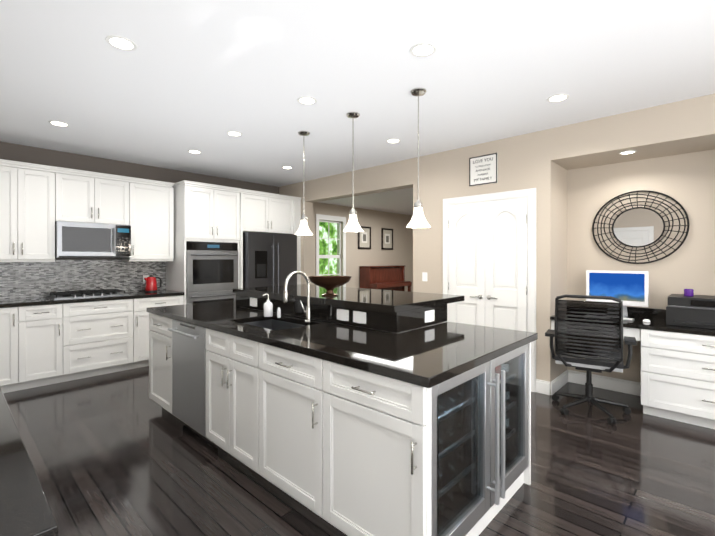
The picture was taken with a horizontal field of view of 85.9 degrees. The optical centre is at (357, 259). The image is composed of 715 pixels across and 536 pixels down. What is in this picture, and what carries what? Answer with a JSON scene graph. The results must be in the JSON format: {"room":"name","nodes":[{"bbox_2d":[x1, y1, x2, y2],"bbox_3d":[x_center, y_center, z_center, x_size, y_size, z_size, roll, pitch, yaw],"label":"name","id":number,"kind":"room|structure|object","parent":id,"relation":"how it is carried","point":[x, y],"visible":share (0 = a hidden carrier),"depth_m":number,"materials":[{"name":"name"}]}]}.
{"room":"kitchen","nodes":[
{"label":"kitchen","id":0,"kind":"room"},
{"bbox_2d":[0,94,714,394],"bbox_3d":[1.172,0.028,4.698,9.400,2.700,12.000,0,0,43],"label":"wall","id":1,"kind":"structure","parent":0,"point":[577,176],"depth_m":4.06,"materials":[{"name":"brown paint"}]},
{"bbox_2d":[0,163,63,261],"bbox_3d":[-3.808,-0.504,4.282,0.348,1.024,0.767,0,0,43],"label":"upper cabinet","id":2,"kind":"object","parent":1,"relation":"attached to","point":[37,201],"depth_m":4.24,"materials":[{"name":"white paint"}]},
{"bbox_2d":[0,260,165,298],"bbox_3d":[-4.076,0.229,4.240,0.016,0.437,3.756,0,0,43],"label":"tile backsplash","id":3,"kind":"structure","parent":1,"relation":"attached to","point":[27,279],"depth_m":4.81,"materials":[{"name":"tile"}]},
{"bbox_2d":[64,171,131,226],"bbox_3d":[-3.326,-0.727,4.797,0.348,0.580,0.758,0,0,43],"label":"upper cabinet","id":4,"kind":"object","parent":1,"relation":"attached to","point":[104,199],"depth_m":4.69,"materials":[{"name":"white paint"}]},
{"bbox_2d":[55,221,130,257],"bbox_3d":[-3.285,-0.226,4.759,0.462,0.417,0.752,0,0,43],"label":"microwave","id":5,"kind":"object","parent":4,"relation":"attached to","point":[84,240],"visible":1,"depth_m":4.59,"materials":[{"name":"silver metal"}]},
{"bbox_2d":[121,179,174,258],"bbox_3d":[-2.897,-0.506,5.255,0.348,1.024,0.613,0,0,43],"label":"upper cabinet","id":6,"kind":"object","parent":1,"relation":"attached to","point":[152,229],"depth_m":5.17,"materials":[{"name":"white paint"}]},
{"bbox_2d":[316,214,345,286],"bbox_3d":[-0.663,-0.099,9.359,0.150,1.910,1.020,0,0,43],"label":"room window","id":7,"kind":"structure","parent":1,"relation":"in","point":[324,218],"depth_m":9.41,"materials":[{"name":"white"}]},
{"bbox_2d":[358,226,370,248],"bbox_3d":[0.187,-0.566,10.205,0.030,0.600,0.500,0,0,43],"label":"framed picture","id":8,"kind":"object","parent":1,"relation":"attached to","point":[364,238],"visible":0.81,"depth_m":10.21,"materials":[{"name":"beige paper"}]},
{"bbox_2d":[381,228,392,249],"bbox_3d":[0.850,-0.568,10.914,0.030,0.600,0.500,0,0,43],"label":"framed picture","id":9,"kind":"object","parent":1,"relation":"attached to","point":[386,238],"visible":1,"depth_m":10.89,"materials":[{"name":"beige paper"}]},
{"bbox_2d":[422,272,426,280],"bbox_3d":[0.860,0.227,4.913,0.075,0.115,0.008,0,0,43],"label":"outlet","id":10,"kind":"object","parent":1,"relation":"attached to","point":[424,276],"visible":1,"depth_m":4.91,"materials":[{"name":"white plastic"}]},
{"bbox_2d":[469,153,497,186],"bbox_3d":[1.429,-1.012,4.369,0.330,0.330,0.021,0,0,43],"label":"family sign","id":11,"kind":"object","parent":1,"relation":"attached to","point":[483,169],"visible":1,"depth_m":4.36,"materials":[{"name":"white paper"}]},
{"bbox_2d":[448,197,526,331],"bbox_3d":[1.430,0.359,4.330,0.922,2.015,0.082,0,0,43],"label":"double pantry door","id":12,"kind":"structure","parent":1,"relation":"in","point":[488,260],"depth_m":4.30,"materials":[{"name":"white wood"}]},
{"bbox_2d":[443,188,554,394],"bbox_3d":[1.334,0.321,4.455,1.707,2.115,0.030,0,0,43],"label":"door frame","id":13,"kind":"structure","parent":1,"relation":"attached to","point":[539,386],"depth_m":4.01,"materials":[{"name":"white wood"}]},
{"bbox_2d":[555,369,570,391],"bbox_3d":[2.155,1.312,4.100,0.020,0.135,0.570,0,0,43],"label":"baseboard","id":14,"kind":"structure","parent":1,"relation":"attached to","point":[565,377],"depth_m":4.15,"materials":[{"name":"white wood"}]},
{"bbox_2d":[571,370,640,395],"bbox_3d":[2.630,1.312,4.077,0.738,0.135,0.015,0,0,43],"label":"baseboard","id":15,"kind":"structure","parent":1,"relation":"attached to","point":[598,381],"depth_m":4.04,"materials":[{"name":"white wood"}]},
{"bbox_2d":[592,190,689,263],"bbox_3d":[2.817,-0.320,3.869,0.796,0.741,0.054,0,0,43],"label":"mirror","id":16,"kind":"object","parent":1,"relation":"attached to","point":[638,227],"visible":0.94,"depth_m":3.86,"materials":[{"name":"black metal"}]},
{"bbox_2d":[0,0,714,215],"bbox_3d":[1.172,-1.382,4.694,9.400,0.120,12.000,0,0,43],"label":"ceiling","id":17,"kind":"structure","parent":0,"point":[181,80],"depth_m":2.76,"materials":[{"name":"white paint"}]},
{"bbox_2d":[48,121,69,126],"bbox_3d":[-2.907,-1.318,3.745,0.166,0.004,0.166,0,0,16],"label":"recessed light","id":18,"kind":"object","parent":17,"relation":"in","point":[57,123],"depth_m":3.73,"materials":[{"name":"white"}]},
{"bbox_2d":[105,35,136,50],"bbox_3d":[-1.438,-1.314,2.344,0.166,0.004,0.166,0,0,34],"label":"recessed light","id":19,"kind":"object","parent":17,"relation":"in","point":[126,44],"depth_m":2.34,"materials":[{"name":"white"}]},
{"bbox_2d":[188,150,201,153],"bbox_3d":[-2.006,-1.320,4.737,0.166,0.004,0.166,0,0,34],"label":"recessed light","id":20,"kind":"object","parent":17,"relation":"in","point":[190,151],"depth_m":4.72,"materials":[{"name":"white"}]},
{"bbox_2d":[226,131,242,135],"bbox_3d":[-1.297,-1.319,4.046,0.166,0.004,0.166,0,0,34],"label":"recessed light","id":21,"kind":"object","parent":17,"relation":"in","point":[234,133],"depth_m":4.03,"materials":[{"name":"white"}]},
{"bbox_2d":[295,131,312,234],"bbox_3d":[-0.560,-0.788,4.016,0.190,1.065,0.190,0,0,43],"label":"pendant light","id":22,"kind":"object","parent":17,"relation":"hanging from","point":[303,229],"visible":1,"depth_m":3.99,"materials":[{"name":"silver metal"}]},
{"bbox_2d":[297,96,316,104],"bbox_3d":[-0.420,-1.317,3.198,0.166,0.004,0.166,0,0,16],"label":"recessed light","id":23,"kind":"object","parent":17,"relation":"in","point":[305,100],"depth_m":3.19,"materials":[{"name":"white"}]},
{"bbox_2d":[343,112,362,231],"bbox_3d":[-0.041,-0.787,3.502,0.190,1.065,0.190,0,0,43],"label":"pendant light","id":24,"kind":"object","parent":17,"relation":"hanging from","point":[353,225],"visible":1,"depth_m":3.48,"materials":[{"name":"white glass"}]},
{"bbox_2d":[386,138,400,142],"bbox_3d":[0.400,-1.319,4.294,0.166,0.004,0.166,0,0,34],"label":"recessed light","id":25,"kind":"object","parent":17,"relation":"in","point":[393,140],"depth_m":4.27,"materials":[{"name":"white"}]},
{"bbox_2d":[407,88,430,227],"bbox_3d":[0.478,-0.786,3.017,0.190,1.065,0.190,0,0,43],"label":"pendant light","id":26,"kind":"object","parent":17,"relation":"hanging from","point":[418,219],"visible":1,"depth_m":2.99,"materials":[{"name":"white glass"}]},
{"bbox_2d":[410,43,436,56],"bbox_3d":[0.413,-1.315,2.419,0.166,0.004,0.166,0,0,16],"label":"recessed light","id":27,"kind":"object","parent":17,"relation":"in","point":[418,49],"depth_m":2.41,"materials":[{"name":"white"}]},
{"bbox_2d":[547,94,568,102],"bbox_3d":[1.641,-1.316,3.146,0.166,0.004,0.166,0,0,16],"label":"recessed light","id":28,"kind":"object","parent":17,"relation":"in","point":[558,97],"depth_m":3.14,"materials":[{"name":"white"}]},
{"bbox_2d":[619,150,636,154],"bbox_3d":[2.531,-0.998,3.601,0.138,0.004,0.138,0,0,34],"label":"recessed light","id":29,"kind":"object","parent":17,"relation":"in","point":[630,151],"depth_m":3.59,"materials":[{"name":"white"}]},
{"bbox_2d":[3,366,714,535],"bbox_3d":[1.172,1.428,4.701,9.400,0.100,12.000,0,0,43],"label":"floor","id":30,"kind":"structure","parent":0,"point":[120,453],"depth_m":2.48,"materials":[{"name":"brown wood"}]},
{"bbox_2d":[0,306,27,392],"bbox_3d":[-3.829,0.935,4.058,0.628,0.888,0.429,0,0,43],"label":"base cabinet","id":31,"kind":"object","parent":30,"relation":"on","point":[13,320],"depth_m":3.94,"materials":[{"name":"white paint"}]},
{"bbox_2d":[28,304,63,388],"bbox_3d":[-3.616,0.934,4.286,0.628,0.888,0.428,0,0,43],"label":"base cabinet","id":32,"kind":"object","parent":30,"relation":"on","point":[43,345],"depth_m":4.13,"materials":[{"name":"white paint"}]},
{"bbox_2d":[64,298,139,381],"bbox_3d":[-3.231,0.933,4.698,0.628,0.888,0.817,0,0,43],"label":"base cabinet","id":33,"kind":"object","parent":30,"relation":"on","point":[101,337],"depth_m":4.50,"materials":[{"name":"white paint"}]},
{"bbox_2d":[140,295,182,366],"bbox_3d":[-2.781,0.932,5.179,0.628,0.888,0.618,0,0,43],"label":"base cabinet","id":34,"kind":"object","parent":30,"relation":"on","point":[145,303],"depth_m":4.87,"materials":[{"name":"white paint"}]},
{"bbox_2d":[0,290,183,307],"bbox_3d":[-3.849,0.469,4.029,0.638,0.040,3.756,0,0,43],"label":"countertop","id":35,"kind":"structure","parent":34,"relation":"on","point":[20,302],"depth_m":4.37,"materials":[{"name":"black stone"}]},
{"bbox_2d":[47,289,128,299],"bbox_3d":[-3.270,0.421,4.678,0.490,0.052,0.740,0,0,43],"label":"gas cooktop","id":36,"kind":"object","parent":35,"relation":"in","point":[83,294],"visible":1,"depth_m":4.58,"materials":[{"name":"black metal"}]},
{"bbox_2d":[144,275,161,291],"bbox_3d":[-2.810,0.331,5.272,0.150,0.230,0.218,0,0,43],"label":"kettle","id":37,"kind":"object","parent":35,"relation":"on","point":[151,284],"visible":1,"depth_m":5.21,"materials":[{"name":"red plastic"}]},
{"bbox_2d":[166,180,240,304],"bbox_3d":[-2.276,0.159,5.677,0.683,2.432,0.842,0,0,43],"label":"tall cabinet","id":38,"kind":"object","parent":30,"relation":"on","point":[204,212],"visible":0.5,"depth_m":5.39,"materials":[{"name":"white paint"}]},
{"bbox_2d":[186,242,237,303],"bbox_3d":[-2.250,0.415,5.668,0.684,1.310,0.758,0,0,43],"label":"double wall oven","id":39,"kind":"object","parent":38,"relation":"in","point":[211,271],"visible":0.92,"depth_m":5.44,"materials":[{"name":"silver metal"}]},
{"bbox_2d":[239,189,300,287],"bbox_3d":[-1.594,0.157,6.417,0.668,2.432,1.166,0,0,43],"label":"tall cabinet","id":40,"kind":"object","parent":30,"relation":"on","point":[265,212],"visible":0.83,"depth_m":6.16,"materials":[{"name":"white paint"}]},
{"bbox_2d":[243,232,296,287],"bbox_3d":[-1.567,0.481,6.303,0.805,1.785,0.920,0,0,43],"label":"refrigerator","id":41,"kind":"object","parent":30,"relation":"on","point":[269,259],"visible":0.42,"depth_m":5.99,"materials":[{"name":"black metal"}]},
{"bbox_2d":[147,286,536,535],"bbox_3d":[-0.383,0.852,3.016,3.010,1.060,1.404,0,0,43],"label":"kitchen island","id":42,"kind":"object","parent":30,"relation":"on","point":[318,403],"depth_m":2.06,"materials":[{"name":"white paint"}]},
{"bbox_2d":[168,319,212,441],"bbox_3d":[-1.128,0.929,3.171,0.582,0.863,0.657,0,0,43],"label":"stainless steel dishwasher","id":43,"kind":"object","parent":42,"relation":"in","point":[188,374],"visible":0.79,"depth_m":2.94,"materials":[{"name":"silver metal"}]},
{"bbox_2d":[233,283,463,310],"bbox_3d":[-0.179,0.301,3.305,1.930,0.040,0.880,0,0,43],"label":"island countertop","id":44,"kind":"structure","parent":42,"relation":"on","point":[358,297],"depth_m":2.90,"materials":[{"name":"black stone"}]},
{"bbox_2d":[308,276,351,295],"bbox_3d":[-0.214,0.207,2.968,0.282,0.148,0.282,0,0,43],"label":"bronze bowl","id":45,"kind":"object","parent":44,"relation":"on","point":[329,284],"visible":1,"depth_m":2.91,"materials":[{"name":"brown metal"}]},
{"bbox_2d":[431,361,499,535],"bbox_3d":[0.294,0.890,1.927,0.643,0.779,0.556,0,0,43],"label":"wine cooler","id":46,"kind":"object","parent":42,"relation":"in","point":[461,488],"visible":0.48,"depth_m":1.76,"materials":[{"name":"black"}]},
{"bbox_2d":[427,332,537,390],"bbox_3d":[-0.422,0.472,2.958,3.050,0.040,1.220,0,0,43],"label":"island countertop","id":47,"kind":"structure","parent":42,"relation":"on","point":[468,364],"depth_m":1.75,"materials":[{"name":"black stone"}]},
{"bbox_2d":[262,294,280,317],"bbox_3d":[-0.675,0.361,2.993,0.165,0.181,0.088,0,0,43],"label":"soap dispenser","id":48,"kind":"object","parent":47,"relation":"on","point":[268,308],"visible":1,"depth_m":3.00,"materials":[{"name":"white plastic"}]},
{"bbox_2d":[490,343,528,506],"bbox_3d":[0.672,0.889,2.331,0.643,0.779,0.539,0,0,43],"label":"cooler","id":49,"kind":"object","parent":42,"relation":"in","point":[511,368],"visible":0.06,"depth_m":2.17,"materials":[{"name":"silver metal"}]},
{"bbox_2d":[359,265,411,291],"bbox_3d":[0.784,0.773,10.403,0.600,1.180,1.520,0,0,43],"label":"upright piano","id":50,"kind":"object","parent":30,"relation":"on","point":[389,277],"visible":0.54,"depth_m":10.22,"materials":[{"name":"brown wood"}]},
{"bbox_2d":[545,294,636,423],"bbox_3d":[2.109,0.843,3.502,0.690,1.074,0.686,0,0,33],"label":"office chair","id":51,"kind":"object","parent":30,"relation":"on","point":[588,335],"visible":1,"depth_m":3.26,"materials":[{"name":"black plastic"}]},
{"bbox_2d":[641,329,714,428],"bbox_3d":[3.025,0.997,3.269,0.935,0.769,0.651,0,0,43],"label":"base cabinet","id":52,"kind":"object","parent":30,"relation":"on","point":[677,376],"visible":0.98,"depth_m":3.21,"materials":[{"name":"white paint"}]},
{"bbox_2d":[550,307,714,340],"bbox_3d":[2.761,0.608,3.529,1.674,0.235,0.632,0,0,43],"label":"desk","id":53,"kind":"object","parent":52,"relation":"on","point":[656,318],"visible":0.19,"depth_m":3.46,"materials":[{"name":"black stone"}]},
{"bbox_2d":[586,270,648,317],"bbox_3d":[2.616,0.348,3.892,0.530,0.462,0.175,0,0,43],"label":"monitor","id":54,"kind":"object","parent":53,"relation":"on","point":[629,288],"visible":0.69,"depth_m":3.87,"materials":[{"name":"white"}]},
{"bbox_2d":[623,318,650,321],"bbox_3d":[2.500,0.567,3.710,0.530,0.026,0.110,0,0,43],"label":"keyboard","id":55,"kind":"object","parent":53,"relation":"on","point":[632,319],"visible":0.35,"depth_m":3.60,"materials":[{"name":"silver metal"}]},
{"bbox_2d":[666,294,714,328],"bbox_3d":[3.001,0.456,3.364,0.445,0.250,0.450,0,0,43],"label":"printer","id":56,"kind":"object","parent":53,"relation":"on","point":[696,311],"visible":1,"depth_m":3.28,"materials":[{"name":"black plastic"}]},
{"bbox_2d":[684,289,693,296],"bbox_3d":[2.948,0.298,3.420,0.068,0.064,0.068,0,0,43],"label":"candle jar","id":57,"kind":"object","parent":56,"relation":"on","point":[689,292],"visible":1,"depth_m":3.39,"materials":[{"name":"purple glass"}]},
{"bbox_3d":[-1.215,0.943,0.890,1.320,0.889,0.675,0,0,43],"label":"cabinet","id":58,"kind":"object","parent":30,"relation":"on","visible":0},
{"bbox_2d":[0,387,57,535],"bbox_3d":[-1.233,0.477,0.869,1.330,0.040,0.680,0,0,43],"label":"countertop","id":59,"kind":"structure","parent":58,"relation":"on","point":[25,509],"depth_m":0.76,"materials":[{"name":"black stone"}]},
{"label":"outside","id":60,"kind":"structure","parent":0,"visible":0},
{"bbox_2d":[319,222,336,275],"bbox_3d":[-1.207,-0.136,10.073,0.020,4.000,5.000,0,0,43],"label":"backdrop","id":61,"kind":"structure","parent":60,"point":[333,241],"depth_m":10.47,"materials":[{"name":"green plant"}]}
]}

